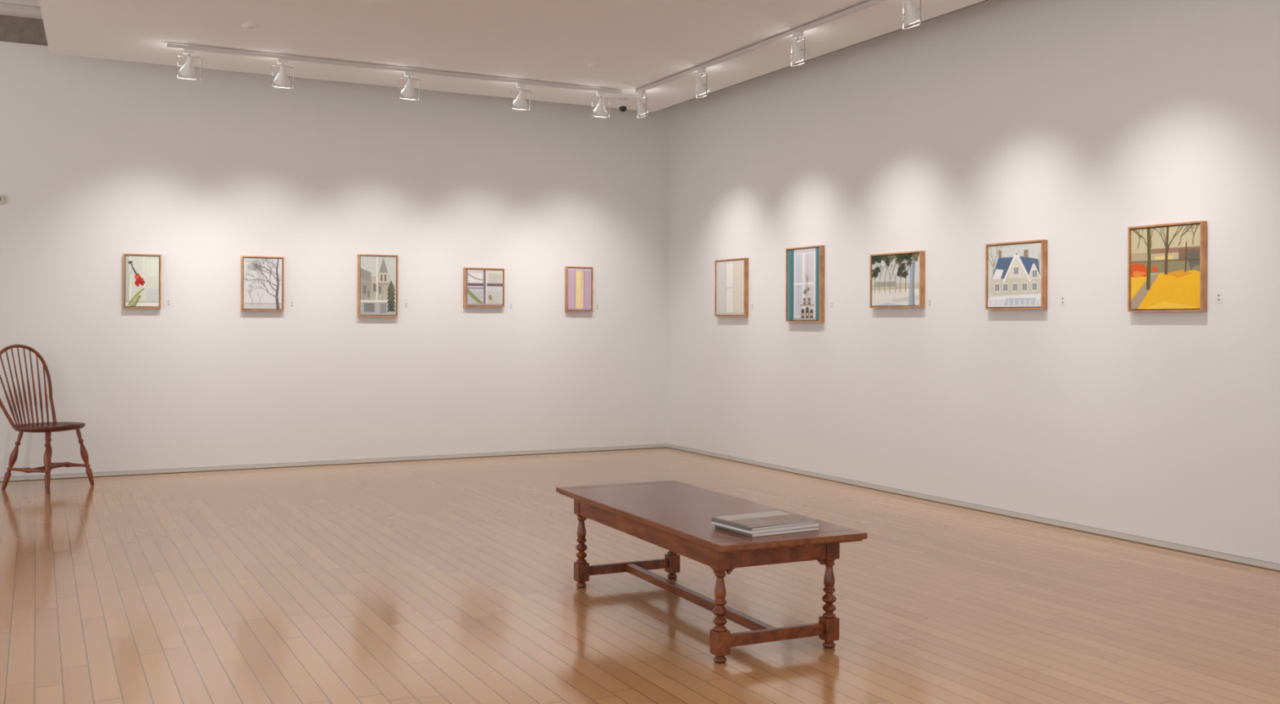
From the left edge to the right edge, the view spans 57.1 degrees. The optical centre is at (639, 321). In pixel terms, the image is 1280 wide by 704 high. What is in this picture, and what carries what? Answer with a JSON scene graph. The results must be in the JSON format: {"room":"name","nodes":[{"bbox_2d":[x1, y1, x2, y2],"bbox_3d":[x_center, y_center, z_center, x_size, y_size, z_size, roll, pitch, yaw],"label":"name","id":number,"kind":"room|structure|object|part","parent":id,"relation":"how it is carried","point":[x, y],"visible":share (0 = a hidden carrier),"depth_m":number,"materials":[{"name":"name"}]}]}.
{"room":"museum","nodes":[
{"label":"museum","id":0,"kind":"room"},
{"bbox_2d":[0,0,42,18],"bbox_3d":[-0.562,-2.332,3.670,8.740,0.140,13.050,0,0,-27],"label":"ceiling","id":1,"kind":"structure","parent":0,"point":[3,11],"depth_m":8.61,"materials":[{"name":"paint"}]},
{"bbox_2d":[0,1,40,11],"bbox_3d":[-5.288,-2.220,7.790,4.100,0.036,0.036,0,0,-27],"label":"conduit","id":2,"kind":"object","parent":1,"relation":"attached to","point":[6,5],"visible":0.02,"depth_m":8.26,"materials":[{"name":"white metal"}]},
{"bbox_2d":[0,40,668,476],"bbox_3d":[-3.517,-0.444,9.407,8.740,3.260,0.150,0,0,-27],"label":"wall","id":3,"kind":"structure","parent":0,"point":[102,160],"depth_m":9.73,"materials":[{"name":"paint"}]},
{"bbox_2d":[0,195,4,203],"bbox_3d":[-4.728,-0.908,8.682,0.060,0.060,0.030,0,0,-27],"label":"light switch","id":4,"kind":"object","parent":3,"relation":"attached to","point":[2,197],"visible":1,"depth_m":8.68,"materials":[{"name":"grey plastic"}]},
{"bbox_2d":[123,253,161,308],"bbox_3d":[-3.862,-0.317,9.122,0.270,0.420,0.042,0,0,-27],"label":"framed painting","id":5,"kind":"object","parent":3,"relation":"attached to","point":[142,273],"visible":1,"depth_m":9.11,"materials":[{"name":"beige paper"}]},
{"bbox_2d":[165,298,170,306],"bbox_3d":[-3.702,-0.151,9.227,0.036,0.056,0.002,0,0,-27],"label":"wall label","id":6,"kind":"object","parent":3,"relation":"attached to","point":[167,300],"visible":1,"depth_m":9.23,"materials":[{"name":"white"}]},
{"bbox_2d":[240,255,284,311],"bbox_3d":[-3.060,-0.312,9.534,0.330,0.440,0.042,0,0,-27],"label":"framed painting","id":7,"kind":"object","parent":3,"relation":"attached to","point":[262,277],"visible":1,"depth_m":9.52,"materials":[{"name":"white paper"}]},
{"bbox_2d":[289,300,293,307],"bbox_3d":[-2.861,-0.148,9.659,0.036,0.056,0.002,0,0,-27],"label":"wall label","id":8,"kind":"object","parent":3,"relation":"attached to","point":[291,302],"visible":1,"depth_m":9.66,"materials":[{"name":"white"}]},
{"bbox_2d":[0,444,666,481],"bbox_3d":[-3.555,1.169,9.300,8.586,0.034,0.012,0,0,-27],"label":"baseboard","id":9,"kind":"structure","parent":3,"relation":"attached to","point":[652,446],"depth_m":9.77,"materials":[{"name":"grey paint"}]},
{"bbox_2d":[357,253,398,316],"bbox_3d":[-2.222,-0.308,9.965,0.337,0.525,0.042,0,0,-27],"label":"framed painting","id":10,"kind":"object","parent":3,"relation":"attached to","point":[377,274],"visible":1,"depth_m":9.95,"materials":[{"name":"beige paper"}]},
{"bbox_2d":[404,302,408,308],"bbox_3d":[-2.007,-0.145,10.098,0.036,0.056,0.002,0,0,-27],"label":"wall label","id":11,"kind":"object","parent":3,"relation":"attached to","point":[406,304],"visible":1,"depth_m":10.10,"materials":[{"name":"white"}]},
{"bbox_2d":[462,266,504,306],"bbox_3d":[-1.379,-0.305,10.398,0.370,0.345,0.042,0,0,-27],"label":"framed painting","id":12,"kind":"object","parent":3,"relation":"attached to","point":[482,286],"visible":1,"depth_m":10.38,"materials":[{"name":"white paper"}]},
{"bbox_2d":[509,302,513,309],"bbox_3d":[-1.153,-0.141,10.537,0.036,0.056,0.002,0,0,-27],"label":"wall label","id":13,"kind":"object","parent":3,"relation":"attached to","point":[511,304],"visible":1,"depth_m":10.54,"materials":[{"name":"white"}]},
{"bbox_2d":[564,266,593,311],"bbox_3d":[-0.561,-0.302,10.818,0.265,0.415,0.042,0,0,-27],"label":"framed painting","id":14,"kind":"object","parent":3,"relation":"attached to","point":[579,280],"visible":1,"depth_m":10.80,"materials":[{"name":"brown wood"}]},
{"bbox_2d":[595,303,599,310],"bbox_3d":[-0.397,-0.139,10.925,0.036,0.056,0.002,0,0,-27],"label":"wall label","id":15,"kind":"object","parent":3,"relation":"attached to","point":[597,305],"visible":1,"depth_m":10.93,"materials":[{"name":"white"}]},
{"bbox_2d":[39,0,984,111],"bbox_3d":[0.536,-1.968,3.864,5.448,0.140,12.390,0,0,-27],"label":"ceiling","id":16,"kind":"structure","parent":0,"point":[637,44],"depth_m":7.84,"materials":[{"name":"paint"}]},
{"bbox_2d":[241,22,258,28],"bbox_3d":[-2.510,-1.901,7.566,0.110,0.018,0.110,0,0,-27],"label":"sprinkler cover","id":17,"kind":"object","parent":16,"relation":"attached to","point":[248,25],"visible":1,"depth_m":7.54,"materials":[{"name":"paint"}]},
{"bbox_2d":[166,43,621,93],"bbox_3d":[-1.696,-1.889,8.828,3.460,0.034,0.026,0,0,-27],"label":"track","id":18,"kind":"object","parent":16,"relation":"attached to","point":[344,63],"visible":1,"depth_m":8.71,"materials":[{"name":"grey metal"}]},
{"bbox_2d":[176,48,200,79],"bbox_3d":[-3.111,-1.776,8.112,0.135,0.203,0.122,0,0,11],"label":"track spotlight","id":19,"kind":"object","parent":18,"relation":"hanging from","point":[188,70],"visible":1,"depth_m":8.08,"materials":[{"name":"white metal"}]},
{"bbox_2d":[271,57,293,88],"bbox_3d":[-2.553,-1.774,8.398,0.130,0.203,0.127,0,0,15],"label":"track spotlight","id":20,"kind":"object","parent":18,"relation":"hanging from","point":[282,78],"visible":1,"depth_m":8.36,"materials":[{"name":"white metal"}]},
{"bbox_2d":[398,71,419,100],"bbox_3d":[-1.732,-1.771,8.820,0.130,0.203,0.127,0,0,15],"label":"track spotlight","id":21,"kind":"object","parent":18,"relation":"hanging from","point":[408,91],"visible":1,"depth_m":8.79,"materials":[{"name":"white metal"}]},
{"bbox_2d":[511,83,530,110],"bbox_3d":[-0.941,-1.768,9.228,0.123,0.203,0.134,0,0,24],"label":"track spotlight","id":22,"kind":"object","parent":18,"relation":"hanging from","point":[520,101],"visible":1,"depth_m":9.20,"materials":[{"name":"white metal"}]},
{"bbox_2d":[591,91,609,117],"bbox_3d":[-0.325,-1.765,9.545,0.118,0.203,0.138,0,0,27],"label":"track spotlight","id":23,"kind":"object","parent":18,"relation":"hanging from","point":[600,109],"visible":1,"depth_m":9.51,"materials":[{"name":"white metal"}]},
{"bbox_2d":[586,63,601,67],"bbox_3d":[-0.340,-1.892,8.704,0.110,0.018,0.110,0,0,-27],"label":"sprinkler cover","id":24,"kind":"object","parent":16,"relation":"attached to","point":[591,65],"visible":1,"depth_m":8.68,"materials":[{"name":"paint"}]},
{"bbox_2d":[618,97,626,111],"bbox_3d":[-0.144,-1.842,9.963,0.070,0.118,0.070,0,0,-27],"label":"security camera","id":25,"kind":"object","parent":16,"relation":"attached to","point":[623,108],"visible":1,"depth_m":9.94,"materials":[{"name":"grey plastic"}]},
{"bbox_2d":[635,0,886,93],"bbox_3d":[1.266,-1.878,7.089,0.026,0.034,5.660,0,0,-27],"label":"track","id":26,"kind":"object","parent":16,"relation":"attached to","point":[869,3],"visible":1,"depth_m":7.87,"materials":[{"name":"grey metal"}]},
{"bbox_2d":[635,90,650,118],"bbox_3d":[0.026,-1.764,9.524,0.116,0.203,0.137,0,0,7],"label":"track spotlight","id":27,"kind":"object","parent":26,"relation":"hanging from","point":[642,108],"visible":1,"depth_m":9.49,"materials":[{"name":"white metal"}]},
{"bbox_2d":[694,68,711,98],"bbox_3d":[0.464,-1.762,8.671,0.119,0.203,0.135,0,0,9],"label":"track spotlight","id":28,"kind":"object","parent":26,"relation":"hanging from","point":[701,87],"visible":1,"depth_m":8.64,"materials":[{"name":"white metal"}]},
{"bbox_2d":[790,31,808,66],"bbox_3d":[1.029,-1.760,7.574,0.117,0.203,0.137,0,0,7],"label":"track spotlight","id":29,"kind":"object","parent":26,"relation":"hanging from","point":[797,55],"visible":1,"depth_m":7.54,"materials":[{"name":"white metal"}]},
{"bbox_2d":[902,0,924,29],"bbox_3d":[1.529,-1.758,6.596,0.128,0.203,0.126,0,0,21],"label":"track spotlight","id":30,"kind":"object","parent":26,"relation":"hanging from","point":[913,14],"visible":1,"depth_m":6.56,"materials":[{"name":"white metal"}]},
{"bbox_2d":[0,447,1279,703],"bbox_3d":[-0.576,1.248,3.670,8.740,0.100,13.050,0,0,-27],"label":"floor","id":31,"kind":"structure","parent":0,"point":[439,580],"depth_m":5.04,"materials":[{"name":"brown wood"}]},
{"bbox_2d":[0,344,94,493],"bbox_3d":[-4.271,0.674,8.419,0.518,1.025,0.497,0,0,19],"label":"chair","id":32,"kind":"object","parent":31,"relation":"on","point":[47,428],"visible":1,"depth_m":8.43,"materials":[{"name":"brown wood"}]},
{"bbox_3d":[-4.232,0.749,8.406,0.398,0.046,0.464,0,0,19],"label":"seat","id":33,"kind":"part","parent":32,"relation":"part of","materials":[{"name":"brown wood"}]},
{"bbox_2d":[555,480,866,663],"bbox_3d":[0.218,0.981,4.830,0.606,0.440,1.556,0,0,-25],"label":"coffee table","id":34,"kind":"object","parent":31,"relation":"on","point":[674,516],"visible":1,"depth_m":4.47,"materials":[{"name":"brown wood"}]},
{"bbox_2d":[711,510,819,537],"bbox_3d":[0.461,0.742,4.336,0.318,0.039,0.256,0,0,-31],"label":"book stack","id":35,"kind":"object","parent":34,"relation":"on","point":[777,522],"visible":1,"depth_m":4.28,"materials":[{"name":"grey paper"}]},
{"bbox_2d":[667,0,1279,564],"bbox_3d":[3.285,-0.417,5.566,0.150,3.260,12.900,0,0,-27],"label":"wall","id":36,"kind":"structure","parent":0,"point":[1073,125],"depth_m":7.32,"materials":[{"name":"paint"}]},
{"bbox_2d":[714,257,748,316],"bbox_3d":[0.793,-0.297,10.205,0.042,0.500,0.490,0,0,-27],"label":"framed painting","id":37,"kind":"object","parent":36,"relation":"attached to","point":[731,275],"visible":1,"depth_m":10.17,"materials":[{"name":"white paper"}]},
{"bbox_2d":[785,244,824,321],"bbox_3d":[1.293,-0.295,9.232,0.042,0.590,0.465,0,0,-27],"label":"framed painting","id":38,"kind":"object","parent":36,"relation":"attached to","point":[805,265],"visible":1,"depth_m":9.20,"materials":[{"name":"brown wood"}]},
{"bbox_2d":[830,301,833,308],"bbox_3d":[1.461,-0.131,8.947,0.002,0.056,0.036,0,0,-27],"label":"wall label","id":39,"kind":"object","parent":36,"relation":"attached to","point":[831,302],"visible":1,"depth_m":8.95,"materials":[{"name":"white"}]},
{"bbox_2d":[869,250,925,307],"bbox_3d":[1.801,-0.293,8.244,0.042,0.385,0.545,0,0,-27],"label":"framed painting","id":40,"kind":"object","parent":36,"relation":"attached to","point":[897,279],"visible":1,"depth_m":8.21,"materials":[{"name":"beige paper"}]},
{"bbox_2d":[928,298,931,306],"bbox_3d":[1.964,-0.130,7.969,0.002,0.056,0.036,0,0,-27],"label":"wall label","id":41,"kind":"object","parent":36,"relation":"attached to","point":[929,300],"visible":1,"depth_m":7.97,"materials":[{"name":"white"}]},
{"bbox_2d":[666,444,1279,571],"bbox_3d":[3.210,1.195,5.524,0.012,0.034,12.888,0,0,-27],"label":"baseboard","id":42,"kind":"structure","parent":36,"relation":"attached to","point":[1223,556],"depth_m":7.19,"materials":[{"name":"grey paint"}]},
{"bbox_2d":[985,239,1048,309],"bbox_3d":[2.315,-0.286,7.244,0.042,0.415,0.475,0,0,-27],"label":"framed painting","id":43,"kind":"object","parent":36,"relation":"attached to","point":[1016,272],"visible":1,"depth_m":7.22,"materials":[{"name":"beige paper"}]},
{"bbox_2d":[1060,295,1065,305],"bbox_3d":[2.494,-0.127,6.937,0.002,0.056,0.036,0,0,-27],"label":"wall label","id":44,"kind":"object","parent":36,"relation":"attached to","point":[1062,297],"visible":1,"depth_m":6.93,"materials":[{"name":"white plastic"}]},
{"bbox_2d":[1127,220,1207,311],"bbox_3d":[2.811,-0.289,6.279,0.042,0.468,0.462,0,0,-27],"label":"framed painting","id":45,"kind":"object","parent":36,"relation":"attached to","point":[1167,263],"visible":1,"depth_m":6.25,"materials":[{"name":"brown wood"}]},
{"bbox_2d":[1215,292,1222,302],"bbox_3d":[2.965,-0.126,6.021,0.002,0.056,0.036,0,0,-27],"label":"wall label","id":46,"kind":"object","parent":36,"relation":"attached to","point":[1218,295],"visible":1,"depth_m":6.02,"materials":[{"name":"white plastic"}]}
]}

